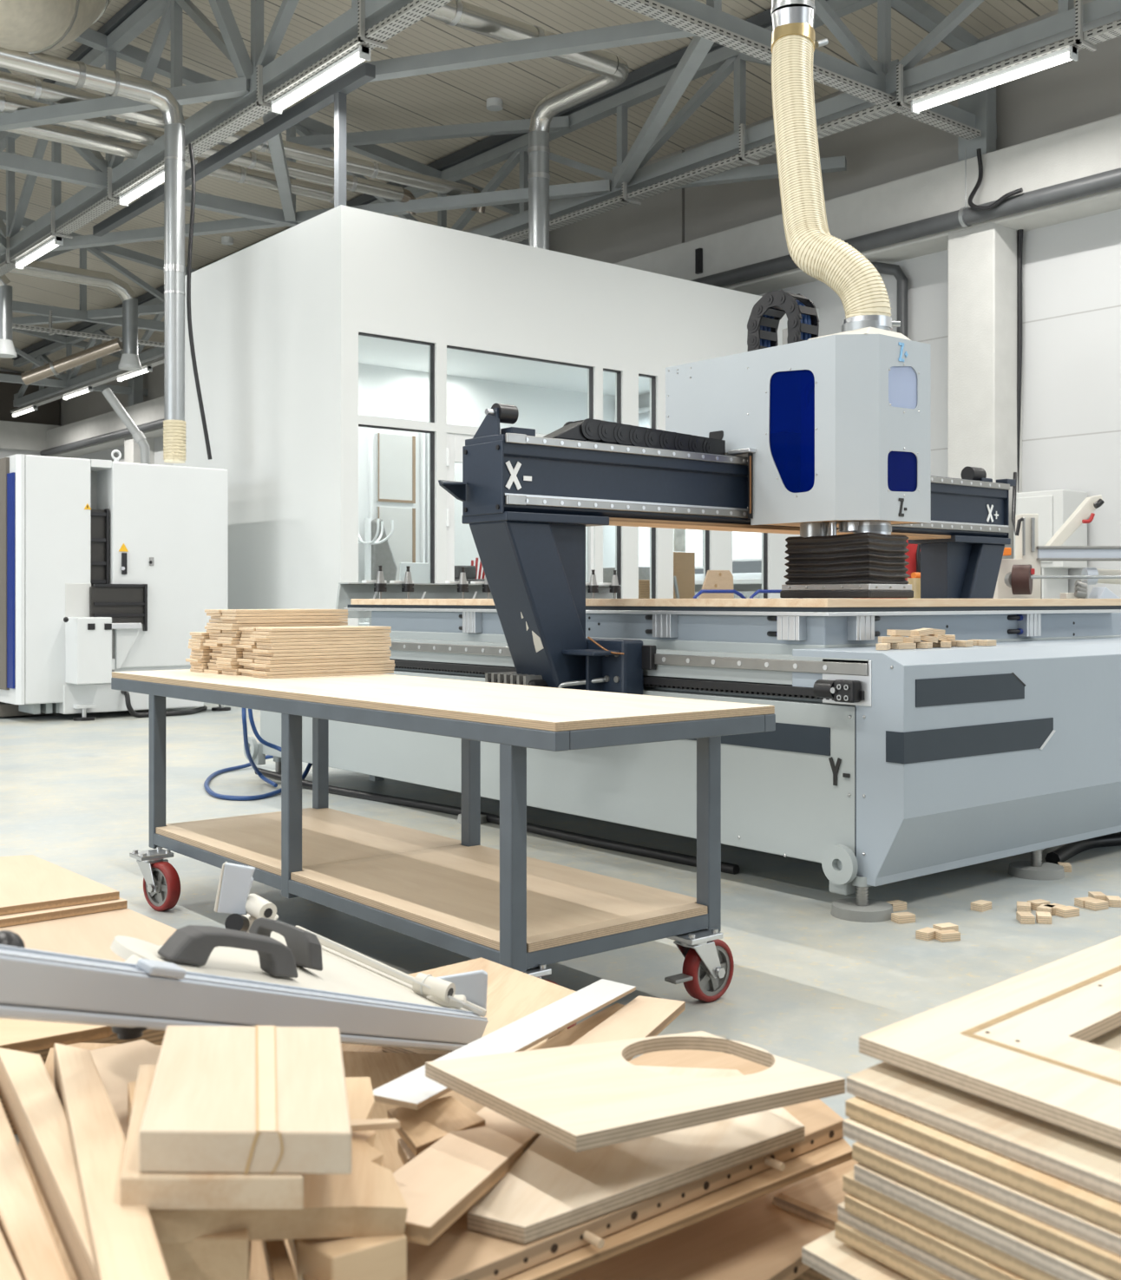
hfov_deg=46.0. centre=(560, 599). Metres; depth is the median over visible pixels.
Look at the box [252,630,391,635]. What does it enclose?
board
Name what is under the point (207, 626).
board
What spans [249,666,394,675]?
board
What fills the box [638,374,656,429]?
window
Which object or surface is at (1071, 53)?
lamp
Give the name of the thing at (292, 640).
board
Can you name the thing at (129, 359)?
duct
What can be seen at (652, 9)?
cable tray
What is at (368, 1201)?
board
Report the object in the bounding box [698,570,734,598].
shell chair
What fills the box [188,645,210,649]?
board
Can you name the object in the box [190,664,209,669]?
board
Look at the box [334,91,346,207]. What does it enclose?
post
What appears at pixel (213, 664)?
board
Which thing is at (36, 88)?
ceiling panel
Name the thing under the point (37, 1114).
plank
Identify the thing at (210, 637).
board
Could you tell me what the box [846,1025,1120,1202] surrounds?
board
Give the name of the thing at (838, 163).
ceiling beam
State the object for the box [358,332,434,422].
window
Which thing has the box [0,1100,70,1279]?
plank
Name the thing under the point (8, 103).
exhaust pipe
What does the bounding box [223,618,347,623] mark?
board
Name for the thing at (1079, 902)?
block
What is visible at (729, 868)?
cable
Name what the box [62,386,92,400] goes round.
lamp
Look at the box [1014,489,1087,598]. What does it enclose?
tall cabinet
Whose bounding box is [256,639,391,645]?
board
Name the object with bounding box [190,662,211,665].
board
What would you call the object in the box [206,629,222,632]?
board
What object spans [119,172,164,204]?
diffuser
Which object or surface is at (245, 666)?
board
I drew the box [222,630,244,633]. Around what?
board
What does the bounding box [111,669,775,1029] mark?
table
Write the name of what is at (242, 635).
board
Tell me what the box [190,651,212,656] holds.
board
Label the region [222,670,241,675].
board
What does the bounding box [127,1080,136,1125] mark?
wood block
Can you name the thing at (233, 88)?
ceiling beam
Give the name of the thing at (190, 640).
board
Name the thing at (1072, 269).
wall
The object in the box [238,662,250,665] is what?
board
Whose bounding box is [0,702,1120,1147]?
floor
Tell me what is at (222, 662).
board
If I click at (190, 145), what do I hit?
power cable
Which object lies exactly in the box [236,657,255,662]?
board
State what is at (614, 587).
holder
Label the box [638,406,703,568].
roller blind
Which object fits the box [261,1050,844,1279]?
panel
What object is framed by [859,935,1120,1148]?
board
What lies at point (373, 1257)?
wood block
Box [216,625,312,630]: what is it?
board
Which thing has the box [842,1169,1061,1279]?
board
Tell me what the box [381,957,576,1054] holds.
plywood sheet
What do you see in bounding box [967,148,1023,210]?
power cable
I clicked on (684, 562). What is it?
cabinet
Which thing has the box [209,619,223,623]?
board
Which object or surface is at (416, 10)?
cable tray
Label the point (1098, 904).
block
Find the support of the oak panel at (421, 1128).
on the panel at (459, 1252)
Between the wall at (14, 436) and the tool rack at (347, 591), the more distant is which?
the wall at (14, 436)
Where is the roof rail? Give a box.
[92,62,375,236]
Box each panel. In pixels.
[0,71,485,213]
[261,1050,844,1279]
[341,1028,567,1052]
[387,1096,485,1156]
[397,1137,415,1165]
[557,1174,833,1279]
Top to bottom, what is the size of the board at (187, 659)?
0.010 m
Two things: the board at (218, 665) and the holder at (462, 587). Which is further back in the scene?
the holder at (462, 587)
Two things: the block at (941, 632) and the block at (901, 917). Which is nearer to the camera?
the block at (901, 917)
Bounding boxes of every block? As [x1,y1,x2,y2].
[0,1029,165,1134]
[119,1064,303,1210]
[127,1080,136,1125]
[138,1024,351,1174]
[158,1228,251,1279]
[296,1234,406,1279]
[876,643,890,649]
[878,636,902,643]
[886,629,911,636]
[886,899,906,912]
[890,635,914,643]
[891,912,915,924]
[892,643,916,649]
[908,636,920,642]
[910,628,933,636]
[915,926,939,941]
[917,642,932,648]
[920,635,938,643]
[928,634,947,641]
[932,628,945,636]
[932,641,940,647]
[932,922,958,932]
[934,929,960,942]
[940,641,951,647]
[945,634,955,641]
[951,640,958,646]
[956,640,973,646]
[967,639,981,645]
[971,899,991,912]
[978,639,996,645]
[1016,911,1035,924]
[1017,901,1030,912]
[1027,899,1050,911]
[1036,911,1051,924]
[1037,903,1055,915]
[1049,903,1065,915]
[1055,905,1079,918]
[1057,861,1071,872]
[1074,896,1096,907]
[1084,899,1109,911]
[1088,891,1106,900]
[1105,895,1120,907]
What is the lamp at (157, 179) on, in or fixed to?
attached to the cable tray at (416, 10)
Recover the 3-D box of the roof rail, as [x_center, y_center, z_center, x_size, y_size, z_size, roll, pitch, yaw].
[-3.744,-4.625,14.053,0.100,0.110,6.550,0,0,-40]
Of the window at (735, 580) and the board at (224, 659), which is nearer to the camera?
the board at (224, 659)
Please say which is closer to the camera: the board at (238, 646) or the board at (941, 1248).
the board at (941, 1248)
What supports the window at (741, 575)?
in the wall at (1072, 269)
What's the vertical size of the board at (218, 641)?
0.010 m
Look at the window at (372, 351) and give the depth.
15.57 m
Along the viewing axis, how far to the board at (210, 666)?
4.63 m
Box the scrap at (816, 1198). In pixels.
[772,1159,859,1279]
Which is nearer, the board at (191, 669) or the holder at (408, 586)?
the board at (191, 669)
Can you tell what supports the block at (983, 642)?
on the router
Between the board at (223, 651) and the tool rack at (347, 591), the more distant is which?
the tool rack at (347, 591)
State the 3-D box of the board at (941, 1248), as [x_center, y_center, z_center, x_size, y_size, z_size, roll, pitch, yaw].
[0.829,0.573,1.276,1.043,0.015,0.722,0,0,-43]
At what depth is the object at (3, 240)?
17.68 m
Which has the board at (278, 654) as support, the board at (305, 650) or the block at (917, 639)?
the board at (305, 650)
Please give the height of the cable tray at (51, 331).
0.410 m
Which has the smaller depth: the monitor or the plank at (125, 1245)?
the plank at (125, 1245)
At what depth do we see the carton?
15.32 m
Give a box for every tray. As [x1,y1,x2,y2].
[0,0,452,276]
[10,0,1120,413]
[12,310,164,347]
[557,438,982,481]
[606,0,980,139]
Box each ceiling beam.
[0,76,249,131]
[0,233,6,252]
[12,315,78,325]
[49,217,285,251]
[87,303,164,319]
[208,0,253,79]
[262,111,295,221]
[290,115,571,148]
[296,179,610,223]
[317,19,695,89]
[614,35,714,188]
[627,155,846,193]
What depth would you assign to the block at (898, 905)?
4.25 m
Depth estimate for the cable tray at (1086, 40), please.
12.87 m
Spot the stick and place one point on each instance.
(675, 583)
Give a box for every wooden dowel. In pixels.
[583,1230,604,1248]
[764,1156,785,1171]
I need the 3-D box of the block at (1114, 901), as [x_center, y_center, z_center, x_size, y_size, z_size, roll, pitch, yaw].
[1.812,0.988,4.318,0.042,0.024,0.062,0,0,13]
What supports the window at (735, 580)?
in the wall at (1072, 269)
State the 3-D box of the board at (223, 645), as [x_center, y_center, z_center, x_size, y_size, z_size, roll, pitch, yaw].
[-0.972,0.158,4.673,0.431,0.010,0.113,0,0,-40]
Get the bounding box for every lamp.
[12,405,37,417]
[15,236,63,269]
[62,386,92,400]
[117,366,151,381]
[118,163,185,206]
[271,45,370,114]
[911,45,1077,114]
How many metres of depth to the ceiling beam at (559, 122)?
16.21 m
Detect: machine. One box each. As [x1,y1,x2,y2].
[0,449,230,721]
[993,472,1120,598]
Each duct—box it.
[0,0,111,53]
[0,46,186,463]
[0,274,16,358]
[8,260,142,370]
[102,387,150,464]
[426,0,629,249]
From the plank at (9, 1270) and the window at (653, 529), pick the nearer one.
the plank at (9, 1270)
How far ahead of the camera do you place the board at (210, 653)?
4.65 m
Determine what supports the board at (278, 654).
on the board at (267, 658)
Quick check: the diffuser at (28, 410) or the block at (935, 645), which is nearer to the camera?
the block at (935, 645)
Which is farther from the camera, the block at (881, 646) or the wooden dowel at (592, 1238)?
the block at (881, 646)
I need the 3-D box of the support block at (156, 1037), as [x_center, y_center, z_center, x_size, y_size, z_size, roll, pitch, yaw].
[-1.188,0.856,2.712,0.700,0.288,0.600,0,0,-40]
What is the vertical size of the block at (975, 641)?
0.020 m
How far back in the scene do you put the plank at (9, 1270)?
1.00 m
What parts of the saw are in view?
fence knob, grip handle, clamp knob, stop arm, grip handle, cast plate, rail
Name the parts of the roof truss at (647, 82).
post, post, post, post, post, gusset plate, post, post, post, gusset plate, post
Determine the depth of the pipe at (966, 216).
13.43 m
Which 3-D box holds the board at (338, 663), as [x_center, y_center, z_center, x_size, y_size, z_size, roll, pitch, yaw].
[-0.806,0.217,4.498,0.495,0.010,0.113,0,0,-40]
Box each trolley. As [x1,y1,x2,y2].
[693,589,746,598]
[749,589,802,598]
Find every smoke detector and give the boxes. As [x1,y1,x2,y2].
[221,236,233,245]
[486,97,502,111]
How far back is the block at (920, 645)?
4.44 m
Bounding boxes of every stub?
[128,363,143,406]
[517,227,528,245]
[958,39,996,161]
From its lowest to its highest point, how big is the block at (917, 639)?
0.020 m
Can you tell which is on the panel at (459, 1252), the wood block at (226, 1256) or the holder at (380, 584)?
the wood block at (226, 1256)
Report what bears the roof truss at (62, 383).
attached to the wall at (1072, 94)
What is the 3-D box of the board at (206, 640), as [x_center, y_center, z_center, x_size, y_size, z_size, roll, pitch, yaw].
[-1.067,0.146,4.751,0.402,0.010,0.113,0,0,-40]
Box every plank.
[0,1047,96,1279]
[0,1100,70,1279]
[0,1229,22,1279]
[53,1043,170,1279]
[372,978,685,1245]
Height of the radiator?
1.100 m
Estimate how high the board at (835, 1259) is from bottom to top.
0.015 m
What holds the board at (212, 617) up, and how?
on the board at (210, 620)
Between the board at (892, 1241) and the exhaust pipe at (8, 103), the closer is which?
the board at (892, 1241)
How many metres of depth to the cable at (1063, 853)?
5.20 m
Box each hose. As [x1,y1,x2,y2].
[203,754,312,800]
[241,707,277,787]
[248,708,281,751]
[770,0,900,329]
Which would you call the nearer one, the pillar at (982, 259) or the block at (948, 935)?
the block at (948, 935)
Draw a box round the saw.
[0,861,488,1051]
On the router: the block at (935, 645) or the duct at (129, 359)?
the block at (935, 645)
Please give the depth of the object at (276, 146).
14.68 m
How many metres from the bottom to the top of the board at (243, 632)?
0.010 m
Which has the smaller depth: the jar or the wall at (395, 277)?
the jar
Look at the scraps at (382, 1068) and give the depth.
1.90 m
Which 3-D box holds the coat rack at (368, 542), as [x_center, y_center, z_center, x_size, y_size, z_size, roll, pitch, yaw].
[-2.129,0.050,14.575,0.526,1.900,0.566,0,0,-40]
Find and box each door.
[358,413,428,622]
[446,433,473,581]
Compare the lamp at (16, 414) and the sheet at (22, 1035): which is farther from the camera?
the lamp at (16, 414)
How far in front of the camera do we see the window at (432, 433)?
11.98 m
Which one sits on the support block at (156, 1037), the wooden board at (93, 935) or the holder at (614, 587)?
the wooden board at (93, 935)
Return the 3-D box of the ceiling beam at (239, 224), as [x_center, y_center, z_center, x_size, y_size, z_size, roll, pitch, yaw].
[-5.495,-4.800,17.372,4.209,0.126,0.130,0,0,19]
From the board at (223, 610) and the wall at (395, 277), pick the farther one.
the wall at (395, 277)
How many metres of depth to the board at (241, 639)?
4.44 m
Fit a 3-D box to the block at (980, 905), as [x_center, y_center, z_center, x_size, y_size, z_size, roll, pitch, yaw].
[1.359,0.988,4.258,0.062,0.024,0.042,0,0,-43]
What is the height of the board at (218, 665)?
0.010 m
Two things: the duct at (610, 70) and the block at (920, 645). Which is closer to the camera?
the block at (920, 645)
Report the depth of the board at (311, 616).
4.60 m
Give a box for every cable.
[120,690,207,717]
[186,143,211,459]
[254,768,740,874]
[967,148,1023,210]
[1017,229,1023,492]
[1045,831,1120,864]
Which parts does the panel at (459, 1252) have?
brown strip, brown strip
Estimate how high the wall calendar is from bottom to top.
0.359 m
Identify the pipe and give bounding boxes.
[0,91,415,215]
[4,124,347,206]
[20,337,122,385]
[39,148,1120,456]
[871,262,907,337]
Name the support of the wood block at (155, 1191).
on the board at (368, 1201)
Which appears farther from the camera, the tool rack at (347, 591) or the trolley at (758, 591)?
the trolley at (758, 591)
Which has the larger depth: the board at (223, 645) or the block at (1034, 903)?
the board at (223, 645)
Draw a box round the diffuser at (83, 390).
[63,388,89,399]
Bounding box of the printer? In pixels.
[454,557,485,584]
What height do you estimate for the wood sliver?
0.006 m
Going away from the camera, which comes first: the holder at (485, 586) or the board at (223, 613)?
the board at (223, 613)
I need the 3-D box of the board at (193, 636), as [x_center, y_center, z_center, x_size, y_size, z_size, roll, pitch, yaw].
[-1.140,0.134,4.842,0.408,0.010,0.101,0,0,-40]
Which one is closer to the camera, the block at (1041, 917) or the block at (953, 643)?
the block at (1041, 917)
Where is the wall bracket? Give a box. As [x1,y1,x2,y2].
[695,248,702,274]
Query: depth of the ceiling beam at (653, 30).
11.46 m
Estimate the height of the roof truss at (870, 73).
2.312 m
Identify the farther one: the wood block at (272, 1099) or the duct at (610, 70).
the duct at (610, 70)
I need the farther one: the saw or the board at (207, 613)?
the board at (207, 613)
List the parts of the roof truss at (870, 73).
post, gusset plate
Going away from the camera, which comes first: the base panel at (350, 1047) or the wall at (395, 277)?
the base panel at (350, 1047)
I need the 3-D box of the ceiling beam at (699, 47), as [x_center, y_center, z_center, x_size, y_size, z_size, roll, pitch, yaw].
[0.971,-4.800,13.144,0.130,0.126,4.166,0,0,-8]
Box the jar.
[907,577,920,598]
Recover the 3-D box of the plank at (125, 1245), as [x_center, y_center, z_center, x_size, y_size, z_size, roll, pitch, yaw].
[-0.380,0.497,1.106,0.046,0.045,0.702,0,0,-24]
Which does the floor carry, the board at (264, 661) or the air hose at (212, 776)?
the air hose at (212, 776)
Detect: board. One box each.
[0,854,119,915]
[0,908,176,962]
[149,1076,407,1243]
[185,658,215,662]
[188,642,209,645]
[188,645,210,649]
[189,638,213,642]
[190,631,209,636]
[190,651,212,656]
[190,655,211,658]
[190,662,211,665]
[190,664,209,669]
[190,668,204,672]
[191,635,209,638]
[191,648,212,652]
[203,643,222,646]
[203,669,222,673]
[204,609,223,612]
[204,625,217,629]
[205,639,220,643]
[206,612,222,616]
[206,622,218,625]
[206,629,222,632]
[207,662,216,666]
[208,665,222,669]
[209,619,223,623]
[209,632,223,636]
[209,636,223,639]
[209,652,222,656]
[210,616,220,619]
[210,646,226,649]
[212,649,222,652]
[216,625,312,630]
[216,640,245,643]
[216,656,243,661]
[216,660,239,664]
[216,663,243,668]
[217,622,347,626]
[217,636,247,640]
[220,615,347,619]
[221,609,347,612]
[221,633,249,636]
[221,646,243,650]
[221,653,242,657]
[222,612,347,616]
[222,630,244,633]
[222,643,244,647]
[222,649,244,654]
[222,667,242,671]
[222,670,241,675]
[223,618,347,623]
[236,644,261,648]
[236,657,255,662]
[237,668,254,672]
[238,625,363,630]
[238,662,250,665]
[239,641,261,644]
[240,637,255,641]
[241,634,255,637]
[241,672,252,676]
[242,630,253,634]
[242,650,257,655]
[242,654,258,658]
[243,648,259,651]
[243,665,254,669]
[249,659,394,668]
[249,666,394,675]
[250,632,389,638]
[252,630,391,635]
[252,646,389,653]
[252,669,393,678]
[254,656,389,663]
[254,662,394,670]
[255,636,390,642]
[256,625,391,631]
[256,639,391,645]
[256,643,391,649]
[256,653,391,660]
[257,649,390,656]
[425,1030,845,1152]
[467,1065,805,1244]
[502,1137,852,1279]
[801,1229,912,1279]
[834,1220,954,1279]
[837,1201,982,1279]
[842,1117,1120,1256]
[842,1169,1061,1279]
[844,1193,1027,1279]
[845,1096,1120,1234]
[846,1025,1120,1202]
[852,1142,1120,1279]
[853,1162,1115,1279]
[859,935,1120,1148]
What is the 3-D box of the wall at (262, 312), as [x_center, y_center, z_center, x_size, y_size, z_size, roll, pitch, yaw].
[-2.994,-1.195,12.766,0.120,4.390,3.390,0,0,-40]
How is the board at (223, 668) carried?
on the board at (223, 672)
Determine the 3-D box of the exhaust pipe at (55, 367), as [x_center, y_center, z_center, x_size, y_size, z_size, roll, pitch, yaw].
[-7.778,-3.792,21.000,1.590,0.754,0.230,0,0,0]
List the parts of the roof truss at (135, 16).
post, post, post, post, post, post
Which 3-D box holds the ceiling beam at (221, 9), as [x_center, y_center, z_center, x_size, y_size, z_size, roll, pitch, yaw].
[-3.199,-5.640,12.111,0.839,1.611,0.120,0,0,-40]
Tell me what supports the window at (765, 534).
in the wall at (395, 277)
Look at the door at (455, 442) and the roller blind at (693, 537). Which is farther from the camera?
the roller blind at (693, 537)
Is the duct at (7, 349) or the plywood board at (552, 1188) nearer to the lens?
the plywood board at (552, 1188)
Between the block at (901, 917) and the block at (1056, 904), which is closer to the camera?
the block at (901, 917)
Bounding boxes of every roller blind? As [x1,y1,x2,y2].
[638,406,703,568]
[732,531,761,561]
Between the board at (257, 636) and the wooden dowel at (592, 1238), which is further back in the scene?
the board at (257, 636)
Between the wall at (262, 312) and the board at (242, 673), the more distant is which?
the wall at (262, 312)
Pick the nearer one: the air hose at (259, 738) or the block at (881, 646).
the block at (881, 646)
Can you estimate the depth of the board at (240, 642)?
4.43 m
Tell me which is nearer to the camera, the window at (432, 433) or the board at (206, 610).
the board at (206, 610)
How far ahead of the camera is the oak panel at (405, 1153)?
1.42 m
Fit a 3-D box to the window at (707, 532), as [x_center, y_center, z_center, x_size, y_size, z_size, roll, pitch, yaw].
[1.375,-0.412,14.080,0.574,2.225,0.060,0,0,-40]
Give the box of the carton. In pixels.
[638,579,649,598]
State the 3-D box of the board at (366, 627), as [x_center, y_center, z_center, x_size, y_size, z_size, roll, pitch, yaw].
[-0.804,0.099,4.504,0.458,0.010,0.113,0,0,-40]
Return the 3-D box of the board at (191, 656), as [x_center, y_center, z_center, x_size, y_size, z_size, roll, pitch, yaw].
[-1.145,0.205,4.840,0.410,0.010,0.101,0,0,-40]
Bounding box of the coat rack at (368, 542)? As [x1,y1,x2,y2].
[358,518,393,622]
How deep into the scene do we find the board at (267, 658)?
4.43 m
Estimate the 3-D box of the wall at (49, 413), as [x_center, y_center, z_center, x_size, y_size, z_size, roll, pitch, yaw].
[-23.368,-5.250,26.776,26.000,1.300,0.150,0,0,-40]
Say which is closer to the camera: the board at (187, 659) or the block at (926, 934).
the block at (926, 934)
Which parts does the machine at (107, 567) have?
trim, panel, box knob, foot plate, recess panel, bridge panel, bellow frame, guard plate, door handle, panel, door panel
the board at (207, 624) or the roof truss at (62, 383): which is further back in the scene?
the roof truss at (62, 383)
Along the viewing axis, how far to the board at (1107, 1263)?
1.12 m
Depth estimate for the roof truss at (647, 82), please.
14.51 m
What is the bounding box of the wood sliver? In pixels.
[350,1118,400,1131]
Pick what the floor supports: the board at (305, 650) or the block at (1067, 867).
the block at (1067, 867)
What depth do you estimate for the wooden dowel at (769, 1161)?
1.41 m
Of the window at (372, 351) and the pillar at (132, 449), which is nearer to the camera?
the window at (372, 351)
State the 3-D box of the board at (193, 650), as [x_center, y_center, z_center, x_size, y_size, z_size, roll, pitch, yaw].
[-1.142,0.181,4.844,0.407,0.010,0.101,0,0,-40]
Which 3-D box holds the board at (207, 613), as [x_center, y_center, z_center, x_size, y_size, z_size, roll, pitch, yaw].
[-1.067,0.052,4.754,0.392,0.010,0.113,0,0,-40]
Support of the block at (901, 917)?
on the floor
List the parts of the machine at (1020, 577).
orange motor, slide rail, slide rail, red knob, swing arm, guide rod, pivot post, arm handle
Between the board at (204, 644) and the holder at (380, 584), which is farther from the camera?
the holder at (380, 584)
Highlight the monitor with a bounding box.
[399,562,428,583]
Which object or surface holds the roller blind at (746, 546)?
attached to the wall at (1072, 269)
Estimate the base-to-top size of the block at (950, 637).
0.020 m
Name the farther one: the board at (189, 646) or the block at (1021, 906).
the board at (189, 646)
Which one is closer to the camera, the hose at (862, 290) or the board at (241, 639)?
the board at (241, 639)
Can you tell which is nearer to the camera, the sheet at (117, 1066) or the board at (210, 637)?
the sheet at (117, 1066)
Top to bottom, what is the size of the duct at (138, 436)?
1.420 m
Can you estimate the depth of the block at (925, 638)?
4.50 m
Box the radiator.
[695,590,761,598]
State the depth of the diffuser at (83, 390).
28.84 m
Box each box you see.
[603,567,615,597]
[638,566,649,579]
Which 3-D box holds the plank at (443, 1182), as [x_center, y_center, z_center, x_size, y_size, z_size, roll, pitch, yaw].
[-0.029,0.634,1.774,0.186,0.212,1.330,0,0,15]
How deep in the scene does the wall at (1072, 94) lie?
14.94 m
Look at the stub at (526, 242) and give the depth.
18.94 m
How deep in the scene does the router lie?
4.95 m
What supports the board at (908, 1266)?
on the board at (835, 1259)
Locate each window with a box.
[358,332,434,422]
[358,334,649,396]
[358,424,434,583]
[446,345,593,434]
[587,525,593,582]
[603,368,621,423]
[617,525,621,598]
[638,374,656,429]
[651,527,656,598]
[695,572,761,579]
[695,578,761,584]
[705,530,709,575]
[763,532,767,598]
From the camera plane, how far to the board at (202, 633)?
4.70 m
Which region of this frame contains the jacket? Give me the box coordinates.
[371,518,397,583]
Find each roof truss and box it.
[0,0,413,263]
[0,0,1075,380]
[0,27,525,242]
[0,210,196,332]
[0,328,147,396]
[12,0,1120,406]
[653,0,997,138]
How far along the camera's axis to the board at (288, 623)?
4.61 m
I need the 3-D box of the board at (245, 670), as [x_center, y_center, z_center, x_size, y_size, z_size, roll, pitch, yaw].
[-0.893,0.240,4.585,0.438,0.010,0.113,0,0,-40]
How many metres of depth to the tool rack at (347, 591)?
7.40 m
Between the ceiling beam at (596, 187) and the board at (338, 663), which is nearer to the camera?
the board at (338, 663)
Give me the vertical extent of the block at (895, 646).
0.020 m
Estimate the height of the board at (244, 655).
0.010 m
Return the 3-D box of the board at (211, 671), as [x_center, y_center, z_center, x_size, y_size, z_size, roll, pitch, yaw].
[-1.061,0.252,4.755,0.424,0.010,0.113,0,0,-40]
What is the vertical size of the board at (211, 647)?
0.010 m
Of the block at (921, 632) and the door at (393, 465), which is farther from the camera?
the door at (393, 465)
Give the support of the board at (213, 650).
on the board at (210, 653)
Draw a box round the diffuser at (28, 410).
[12,407,33,416]
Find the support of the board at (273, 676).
on the table at (507, 907)
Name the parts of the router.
bracket plate, beam plate, drive motor, panel, chain, rail seat, frame, carriage plate, guide rail, beam rail, beam rail, guide rod, floor plate, shroud frame, plate, spindle motor, beam plate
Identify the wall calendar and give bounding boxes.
[673,528,685,551]
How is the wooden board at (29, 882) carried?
on the sheet at (67, 911)
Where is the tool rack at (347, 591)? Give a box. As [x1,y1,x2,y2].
[334,582,621,781]
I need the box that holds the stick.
[673,576,679,598]
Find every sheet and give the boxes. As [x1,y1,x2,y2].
[0,897,127,927]
[0,1017,113,1052]
[90,1039,161,1139]
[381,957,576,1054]
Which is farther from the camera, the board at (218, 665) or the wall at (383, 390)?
the wall at (383, 390)
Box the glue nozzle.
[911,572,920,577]
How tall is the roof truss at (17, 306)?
2.312 m
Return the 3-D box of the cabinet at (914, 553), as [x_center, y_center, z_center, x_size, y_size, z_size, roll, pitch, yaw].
[2.117,0.300,8.394,0.383,1.399,0.611,0,0,0]
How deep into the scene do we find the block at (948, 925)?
3.95 m
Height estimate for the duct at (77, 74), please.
3.450 m
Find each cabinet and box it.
[673,551,695,598]
[853,539,920,598]
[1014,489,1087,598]
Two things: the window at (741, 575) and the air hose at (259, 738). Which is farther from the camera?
the window at (741, 575)
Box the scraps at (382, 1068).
[18,1042,485,1279]
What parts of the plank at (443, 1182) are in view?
white strip, plywood strip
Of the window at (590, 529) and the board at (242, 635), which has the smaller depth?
the board at (242, 635)
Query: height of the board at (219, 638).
0.010 m
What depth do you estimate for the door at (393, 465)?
15.19 m
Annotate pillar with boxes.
[124,435,154,464]
[947,222,1022,558]
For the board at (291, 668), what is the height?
0.010 m
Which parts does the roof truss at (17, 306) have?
post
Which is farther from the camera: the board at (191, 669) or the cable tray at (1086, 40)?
the cable tray at (1086, 40)
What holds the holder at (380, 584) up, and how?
attached to the tool rack at (347, 591)
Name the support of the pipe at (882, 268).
attached to the wall at (1072, 269)
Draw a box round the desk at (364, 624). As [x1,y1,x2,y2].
[358,622,369,626]
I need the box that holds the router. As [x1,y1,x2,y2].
[242,289,1120,922]
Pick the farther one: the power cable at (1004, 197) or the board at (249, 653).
the power cable at (1004, 197)
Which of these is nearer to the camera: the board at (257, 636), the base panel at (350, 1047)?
the base panel at (350, 1047)
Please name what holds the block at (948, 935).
on the floor
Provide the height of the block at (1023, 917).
0.024 m
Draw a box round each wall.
[0,367,40,458]
[0,370,59,425]
[0,420,61,452]
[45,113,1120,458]
[59,0,1120,426]
[71,209,1120,598]
[173,208,334,612]
[334,204,819,625]
[358,363,615,582]
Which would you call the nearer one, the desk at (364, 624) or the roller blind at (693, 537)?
the desk at (364, 624)
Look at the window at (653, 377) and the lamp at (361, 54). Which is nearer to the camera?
the lamp at (361, 54)
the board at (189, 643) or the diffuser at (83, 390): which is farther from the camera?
the diffuser at (83, 390)
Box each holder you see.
[361,565,387,598]
[389,565,414,598]
[445,567,468,598]
[470,576,490,598]
[585,570,598,598]
[598,570,620,598]
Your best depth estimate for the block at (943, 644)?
4.51 m
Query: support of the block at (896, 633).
on the block at (906, 640)
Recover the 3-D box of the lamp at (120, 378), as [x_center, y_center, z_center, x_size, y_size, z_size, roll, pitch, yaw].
[-8.531,-4.510,26.384,0.100,0.100,1.570,0,0,-40]
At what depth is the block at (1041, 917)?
4.07 m
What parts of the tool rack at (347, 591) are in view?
post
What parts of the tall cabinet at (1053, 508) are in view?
door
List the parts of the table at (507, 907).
caster plate, leg, leg, leg, shelf frame, table frame, leg, leg, caster plate, caster plate, leg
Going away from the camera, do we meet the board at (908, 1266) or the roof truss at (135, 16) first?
the board at (908, 1266)
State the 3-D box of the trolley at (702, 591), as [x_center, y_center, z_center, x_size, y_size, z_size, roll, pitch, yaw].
[1.174,0.457,11.109,0.682,1.083,0.570,0,0,-40]
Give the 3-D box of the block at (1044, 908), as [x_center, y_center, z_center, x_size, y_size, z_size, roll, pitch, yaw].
[1.547,0.988,4.199,0.042,0.024,0.062,0,0,36]
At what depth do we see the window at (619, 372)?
13.43 m
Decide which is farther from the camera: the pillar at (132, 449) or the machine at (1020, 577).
the pillar at (132, 449)

